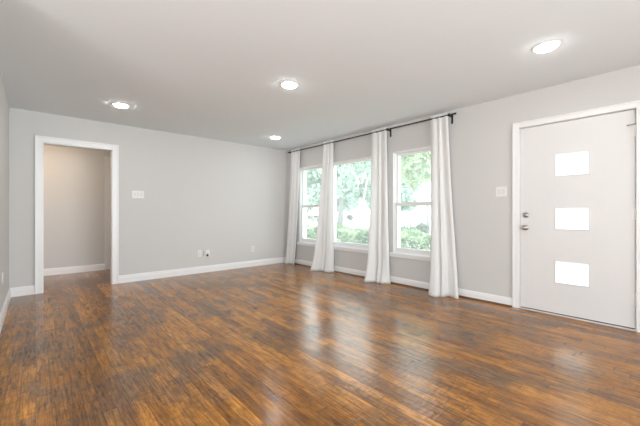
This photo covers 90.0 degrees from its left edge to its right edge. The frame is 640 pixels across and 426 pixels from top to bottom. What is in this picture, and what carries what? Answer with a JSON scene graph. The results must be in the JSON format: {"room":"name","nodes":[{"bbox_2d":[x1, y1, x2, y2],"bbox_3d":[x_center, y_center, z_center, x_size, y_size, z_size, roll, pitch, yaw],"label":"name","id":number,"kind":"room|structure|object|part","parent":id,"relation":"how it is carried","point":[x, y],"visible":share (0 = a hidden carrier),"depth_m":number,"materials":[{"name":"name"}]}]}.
{"room":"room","nodes":[
{"label":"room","id":0,"kind":"room"},
{"bbox_2d":[0,73,8,312],"bbox_3d":[-3.002,-0.124,2.905,0.120,2.440,3.130,0,0,-42],"label":"wall","id":1,"kind":"structure","parent":0,"point":[4,106],"depth_m":3.49,"materials":[{"name":"grey paint"}]},
{"bbox_2d":[0,288,10,332],"bbox_3d":[-2.951,1.037,2.950,0.016,0.118,3.130,0,0,-42],"label":"baseboard","id":2,"kind":"structure","parent":1,"relation":"attached to","point":[8,297],"depth_m":3.38,"materials":[{"name":"white paint"}]},
{"bbox_2d":[44,145,109,268],"bbox_3d":[-3.874,-0.124,6.336,5.620,2.440,0.120,0,0,-42],"label":"wall","id":3,"kind":"structure","parent":0,"point":[74,178],"depth_m":5.77,"materials":[{"name":"grey paint"}]},
{"bbox_2d":[44,264,104,275],"bbox_3d":[-5.004,1.037,5.241,2.475,0.118,0.016,0,0,-42],"label":"baseboard","id":4,"kind":"structure","parent":3,"relation":"attached to","point":[96,267],"depth_m":5.75,"materials":[{"name":"white paint"}]},
{"bbox_2d":[105,156,109,269],"bbox_3d":[-3.755,0.021,6.424,0.965,2.150,0.146,0,0,-42],"label":"door frame","id":5,"kind":"structure","parent":3,"relation":"attached to","point":[107,159],"depth_m":6.08,"materials":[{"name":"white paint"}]},
{"bbox_2d":[9,108,286,287],"bbox_3d":[-2.444,-0.124,5.573,4.496,2.440,0.120,0,0,-42],"label":"wall","id":6,"kind":"structure","parent":0,"point":[223,198],"depth_m":5.43,"materials":[{"name":"grey paint"}]},
{"bbox_2d":[10,285,34,296],"bbox_3d":[-3.899,1.037,4.190,0.244,0.118,0.016,0,0,-42],"label":"baseboard","id":7,"kind":"structure","parent":6,"relation":"attached to","point":[25,290],"depth_m":4.19,"materials":[{"name":"white paint"}]},
{"bbox_2d":[35,135,118,293],"bbox_3d":[-3.486,0.036,4.631,0.960,2.120,0.146,0,0,-42],"label":"door frame","id":8,"kind":"structure","parent":6,"relation":"attached to","point":[40,141],"depth_m":4.49,"materials":[{"name":"white paint"}]},
{"bbox_2d":[132,191,143,197],"bbox_3d":[-2.892,-0.278,5.088,0.164,0.116,0.010,0,0,-42],"label":"switch plate","id":9,"kind":"object","parent":6,"relation":"attached to","point":[135,194],"visible":1,"depth_m":5.08,"materials":[{"name":"white plastic"}]},
{"bbox_2d":[119,257,284,282],"bbox_3d":[-1.903,1.037,5.963,3.168,0.118,0.016,0,0,-42],"label":"baseboard","id":10,"kind":"structure","parent":6,"relation":"attached to","point":[210,268],"depth_m":5.67,"materials":[{"name":"white paint"}]},
{"bbox_2d":[0,263,639,425],"bbox_3d":[-0.891,1.156,1.817,7.480,0.120,10.900,0,0,-42],"label":"floor","id":11,"kind":"structure","parent":0,"point":[278,344],"depth_m":2.39,"materials":[{"name":"brown wood"}]},
{"bbox_2d":[520,307,635,330],"bbox_3d":[2.643,1.091,3.341,0.150,0.011,0.943,0,0,-42],"label":"threshold","id":12,"kind":"object","parent":11,"relation":"on","point":[520,307],"visible":0.4,"depth_m":3.23,"materials":[{"name":"silver metal"}]},
{"bbox_2d":[0,0,639,150],"bbox_3d":[-0.891,-1.444,1.817,7.480,0.200,10.900,0,0,-42],"label":"ceiling","id":13,"kind":"structure","parent":0,"point":[210,69],"depth_m":2.75,"materials":[{"name":"white paint"}]},
{"bbox_2d":[111,102,129,107],"bbox_3d":[-2.500,-1.333,4.019,0.200,0.024,0.200,0,0,-42],"label":"recessed light","id":14,"kind":"object","parent":13,"relation":"in","point":[117,104],"visible":1,"depth_m":3.98,"materials":[{"name":"white"}]},
{"bbox_2d":[280,81,298,88],"bbox_3d":[-0.322,-1.333,3.373,0.200,0.024,0.200,0,0,-42],"label":"recessed light","id":15,"kind":"object","parent":13,"relation":"in","point":[285,84],"visible":1,"depth_m":3.34,"materials":[{"name":"white"}]},
{"bbox_2d":[531,40,560,52],"bbox_3d":[1.835,-1.333,2.599,0.200,0.024,0.200,0,0,-42],"label":"recessed light","id":16,"kind":"object","parent":13,"relation":"in","point":[550,45],"visible":1,"depth_m":2.57,"materials":[{"name":"white"}]},
{"bbox_2d":[287,65,639,297],"bbox_3d":[1.829,-0.124,4.265,0.160,2.440,10.550,0,0,-42],"label":"wall","id":17,"kind":"structure","parent":0,"point":[480,135],"depth_m":3.97,"materials":[{"name":"grey paint"}]},
{"bbox_2d":[297,164,321,246],"bbox_3d":[-0.131,-0.117,6.460,0.198,1.606,0.845,0,0,-42],"label":"window","id":18,"kind":"structure","parent":17,"relation":"in","point":[304,241],"depth_m":6.68,"materials":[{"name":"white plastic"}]},
{"bbox_3d":[-0.194,0.655,6.404,0.029,0.061,0.845,0,0,-42],"label":"sill","id":19,"kind":"part","parent":18,"relation":"part of","materials":[{"name":"white paint"}]},
{"bbox_3d":[-0.153,0.229,6.440,0.030,0.752,0.683,0,0,-42],"label":"sash","id":20,"kind":"part","parent":18,"relation":"part of","materials":[{"name":"white plastic"}]},
{"bbox_3d":[-0.126,-0.494,6.464,0.030,0.807,0.683,0,0,-42],"label":"sash","id":21,"kind":"part","parent":18,"relation":"part of","materials":[{"name":"glass"}]},
{"bbox_2d":[334,156,370,252],"bbox_3d":[0.634,-0.117,5.598,0.198,1.606,1.350,0,0,-42],"label":"window","id":22,"kind":"structure","parent":17,"relation":"in","point":[346,246],"depth_m":5.70,"materials":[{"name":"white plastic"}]},
{"bbox_3d":[0.571,0.655,5.542,0.029,0.061,1.350,0,0,-42],"label":"sill","id":23,"kind":"part","parent":22,"relation":"part of","materials":[{"name":"white paint"}]},
{"bbox_2d":[288,112,455,152],"bbox_3d":[0.562,-1.226,5.490,0.109,0.119,3.651,0,0,-42],"label":"curtain rod","id":24,"kind":"object","parent":17,"relation":"attached to","point":[449,114],"visible":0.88,"depth_m":4.89,"materials":[{"name":"black metal"}]},
{"bbox_2d":[284,148,299,264],"bbox_3d":[-0.590,-0.111,6.730,0.522,2.408,0.098,0,0,38],"label":"curtain","id":25,"kind":"object","parent":24,"relation":"hanging from","point":[295,156],"visible":1,"depth_m":6.71,"materials":[{"name":"white fabric"}]},
{"bbox_2d":[310,140,333,271],"bbox_3d":[0.049,-0.111,5.918,0.465,2.408,0.138,0,0,27],"label":"curtain","id":26,"kind":"object","parent":24,"relation":"hanging from","point":[323,260],"visible":1,"depth_m":5.90,"materials":[{"name":"white fabric"}]},
{"bbox_2d":[364,127,390,283],"bbox_3d":[0.873,-0.111,4.945,0.215,2.408,0.380,0,0,-42],"label":"curtain","id":27,"kind":"object","parent":24,"relation":"hanging from","point":[378,268],"visible":1,"depth_m":4.99,"materials":[{"name":"white fabric"}]},
{"bbox_2d":[428,112,458,298],"bbox_3d":[1.578,-0.111,4.156,0.201,2.408,0.420,0,0,-42],"label":"curtain","id":28,"kind":"object","parent":24,"relation":"hanging from","point":[443,264],"visible":1,"depth_m":4.20,"materials":[{"name":"white fabric"}]},
{"bbox_2d":[294,259,511,306],"bbox_3d":[0.745,1.045,5.354,0.016,0.102,4.442,0,0,-42],"label":"baseboard","id":29,"kind":"structure","parent":17,"relation":"attached to","point":[468,293],"depth_m":4.54,"materials":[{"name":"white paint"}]},
{"bbox_2d":[389,146,430,260],"bbox_3d":[1.419,-0.117,4.714,0.198,1.606,0.845,0,0,-42],"label":"window","id":30,"kind":"structure","parent":17,"relation":"in","point":[417,254],"depth_m":4.91,"materials":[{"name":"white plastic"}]},
{"bbox_3d":[1.356,0.655,4.658,0.029,0.061,0.845,0,0,-42],"label":"sill","id":31,"kind":"part","parent":30,"relation":"part of","materials":[{"name":"white paint"}]},
{"bbox_3d":[1.397,0.229,4.694,0.030,0.752,0.683,0,0,-42],"label":"sash","id":32,"kind":"part","parent":30,"relation":"part of","materials":[{"name":"white plastic"}]},
{"bbox_3d":[1.424,-0.494,4.718,0.030,0.807,0.683,0,0,-42],"label":"sash","id":33,"kind":"part","parent":30,"relation":"part of","materials":[{"name":"glass"}]},
{"bbox_2d":[496,187,506,196],"bbox_3d":[2.144,-0.240,3.784,0.010,0.116,0.118,0,0,-42],"label":"switch plate","id":34,"kind":"object","parent":17,"relation":"attached to","point":[500,191],"visible":1,"depth_m":3.78,"materials":[{"name":"white plastic"}]},
{"bbox_2d":[512,100,639,331],"bbox_3d":[2.638,0.039,3.337,0.184,2.114,1.083,0,0,-42],"label":"door frame","id":35,"kind":"structure","parent":17,"relation":"attached to","point":[633,105],"depth_m":3.37,"materials":[{"name":"white paint"}]},
{"bbox_2d":[520,110,635,328],"bbox_3d":[2.590,0.069,3.287,0.116,2.030,0.954,0,0,-42],"label":"door","id":36,"kind":"structure","parent":17,"relation":"in","point":[578,210],"depth_m":3.25,"materials":[{"name":"white paint"}]},
{"bbox_3d":[2.293,0.175,3.587,0.071,0.064,0.064,0,0,-42],"label":"knob","id":37,"kind":"part","parent":36,"relation":"part of","materials":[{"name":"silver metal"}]},
{"bbox_3d":[2.610,0.634,3.315,0.006,0.230,0.277,0,0,-42],"label":"glass pane","id":38,"kind":"part","parent":36,"relation":"part of","materials":[{"name":"white glass"}]},
{"bbox_3d":[2.610,0.069,3.315,0.006,0.226,0.277,0,0,-42],"label":"glass pane","id":39,"kind":"part","parent":36,"relation":"part of","materials":[{"name":"white glass"}]},
{"bbox_3d":[2.610,-0.498,3.315,0.006,0.232,0.277,0,0,-42],"label":"glass pane","id":40,"kind":"part","parent":36,"relation":"part of","materials":[{"name":"white glass"}]},
{"label":"outside","id":41,"kind":"structure","parent":0,"visible":0},
{"bbox_3d":[-0.190,1.546,13.204,5.750,0.200,100.000,0,0,-42],"label":"lawn","id":42,"kind":"structure","parent":41,"visible":0},
{"bbox_2d":[307,224,430,250],"bbox_3d":[0.724,0.900,8.669,1.001,1.150,13.080,0,0,-42],"label":"hedge","id":43,"kind":"object","parent":42,"relation":"on","point":[413,238],"visible":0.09,"depth_m":7.61,"materials":[{"name":"green plant"}]},
{"bbox_2d":[400,152,430,247],"bbox_3d":[3.660,-0.842,11.990,2.182,4.681,1.203,0,0,-1],"label":"slender tree","id":44,"kind":"object","parent":42,"relation":"on","point":[412,162],"visible":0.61,"depth_m":11.88,"materials":[{"name":"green plant"}]},
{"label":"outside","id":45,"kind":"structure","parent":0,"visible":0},
{"bbox_2d":[307,214,430,247],"bbox_3d":[51.265,1.541,78.946,158.500,0.210,290.000,0,0,-42],"label":"street","id":46,"kind":"structure","parent":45,"point":[366,217],"depth_m":43.76,"materials":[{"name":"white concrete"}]},
{"bbox_2d":[307,214,317,222],"bbox_3d":[-0.866,0.851,42.026,2.160,1.266,2.325,0,0,-12],"label":"shrub","id":47,"kind":"object","parent":46,"relation":"on","point":[311,219],"visible":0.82,"depth_m":41.72,"materials":[{"name":"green plant"}]},
{"bbox_2d":[307,185,353,212],"bbox_3d":[1.015,-3.483,57.946,12.276,9.981,11.347,0,0,-29],"label":"leafy tree","id":48,"kind":"object","parent":46,"relation":"on","point":[348,199],"visible":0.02,"depth_m":58.50,"materials":[{"name":"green plant"}]},
{"bbox_2d":[307,163,370,225],"bbox_3d":[1.913,-2.522,30.058,9.166,8.057,9.190,0,0,-42],"label":"leafy tree","id":49,"kind":"object","parent":46,"relation":"on","point":[352,190],"visible":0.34,"depth_m":27.43,"materials":[{"name":"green plant"}]},
{"bbox_2d":[317,160,370,227],"bbox_3d":[2.143,-1.556,18.926,3.644,6.111,4.146,0,0,-42],"label":"leafy tree","id":50,"kind":"object","parent":46,"relation":"on","point":[358,165],"visible":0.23,"depth_m":18.95,"materials":[{"name":"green plant"}]},
{"bbox_2d":[344,213,356,220],"bbox_3d":[4.472,0.803,47.968,2.376,1.353,2.365,0,0,-42],"label":"shrub","id":51,"kind":"object","parent":46,"relation":"on","point":[349,216],"visible":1,"depth_m":47.31,"materials":[{"name":"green plant"}]},
{"bbox_2d":[343,198,369,212],"bbox_3d":[11.518,-4.328,85.973,15.053,11.669,15.505,0,0,-42],"label":"leafy tree","id":52,"kind":"object","parent":46,"relation":"on","point":[354,205],"visible":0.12,"depth_m":81.54,"materials":[{"name":"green plant"}]},
{"bbox_2d":[352,194,417,211],"bbox_3d":[9.470,-3.320,46.906,11.292,9.656,11.025,0,0,-42],"label":"leafy tree","id":53,"kind":"object","parent":46,"relation":"on","point":[409,198],"visible":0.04,"depth_m":42.98,"materials":[{"name":"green plant"}]},
{"bbox_2d":[365,154,421,202],"bbox_3d":[7.844,-2.656,35.588,7.102,8.328,8.080,0,0,25],"label":"leafy tree","id":54,"kind":"object","parent":46,"relation":"on","point":[405,191],"visible":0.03,"depth_m":32.43,"materials":[{"name":"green plant"}]},
{"bbox_2d":[400,194,430,218],"bbox_3d":[23.200,-1.154,67.500,18.000,5.200,8.000,0,0,0],"label":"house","id":55,"kind":"structure","parent":46,"relation":"on","point":[419,212],"depth_m":64.00,"materials":[{"name":"white"}]},
{"bbox_2d":[400,152,430,232],"bbox_3d":[7.235,-1.692,22.036,4.278,6.375,4.170,0,0,-42],"label":"leafy tree","id":56,"kind":"object","parent":46,"relation":"on","point":[427,182],"visible":0.07,"depth_m":21.93,"materials":[{"name":"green plant"}]},
{"bbox_2d":[416,222,430,234],"bbox_3d":[5.554,0.998,17.437,0.921,0.946,0.786,0,0,-20],"label":"shrub","id":57,"kind":"object","parent":46,"relation":"on","point":[422,226],"visible":0.51,"depth_m":17.27,"materials":[{"name":"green plant"}]}
]}

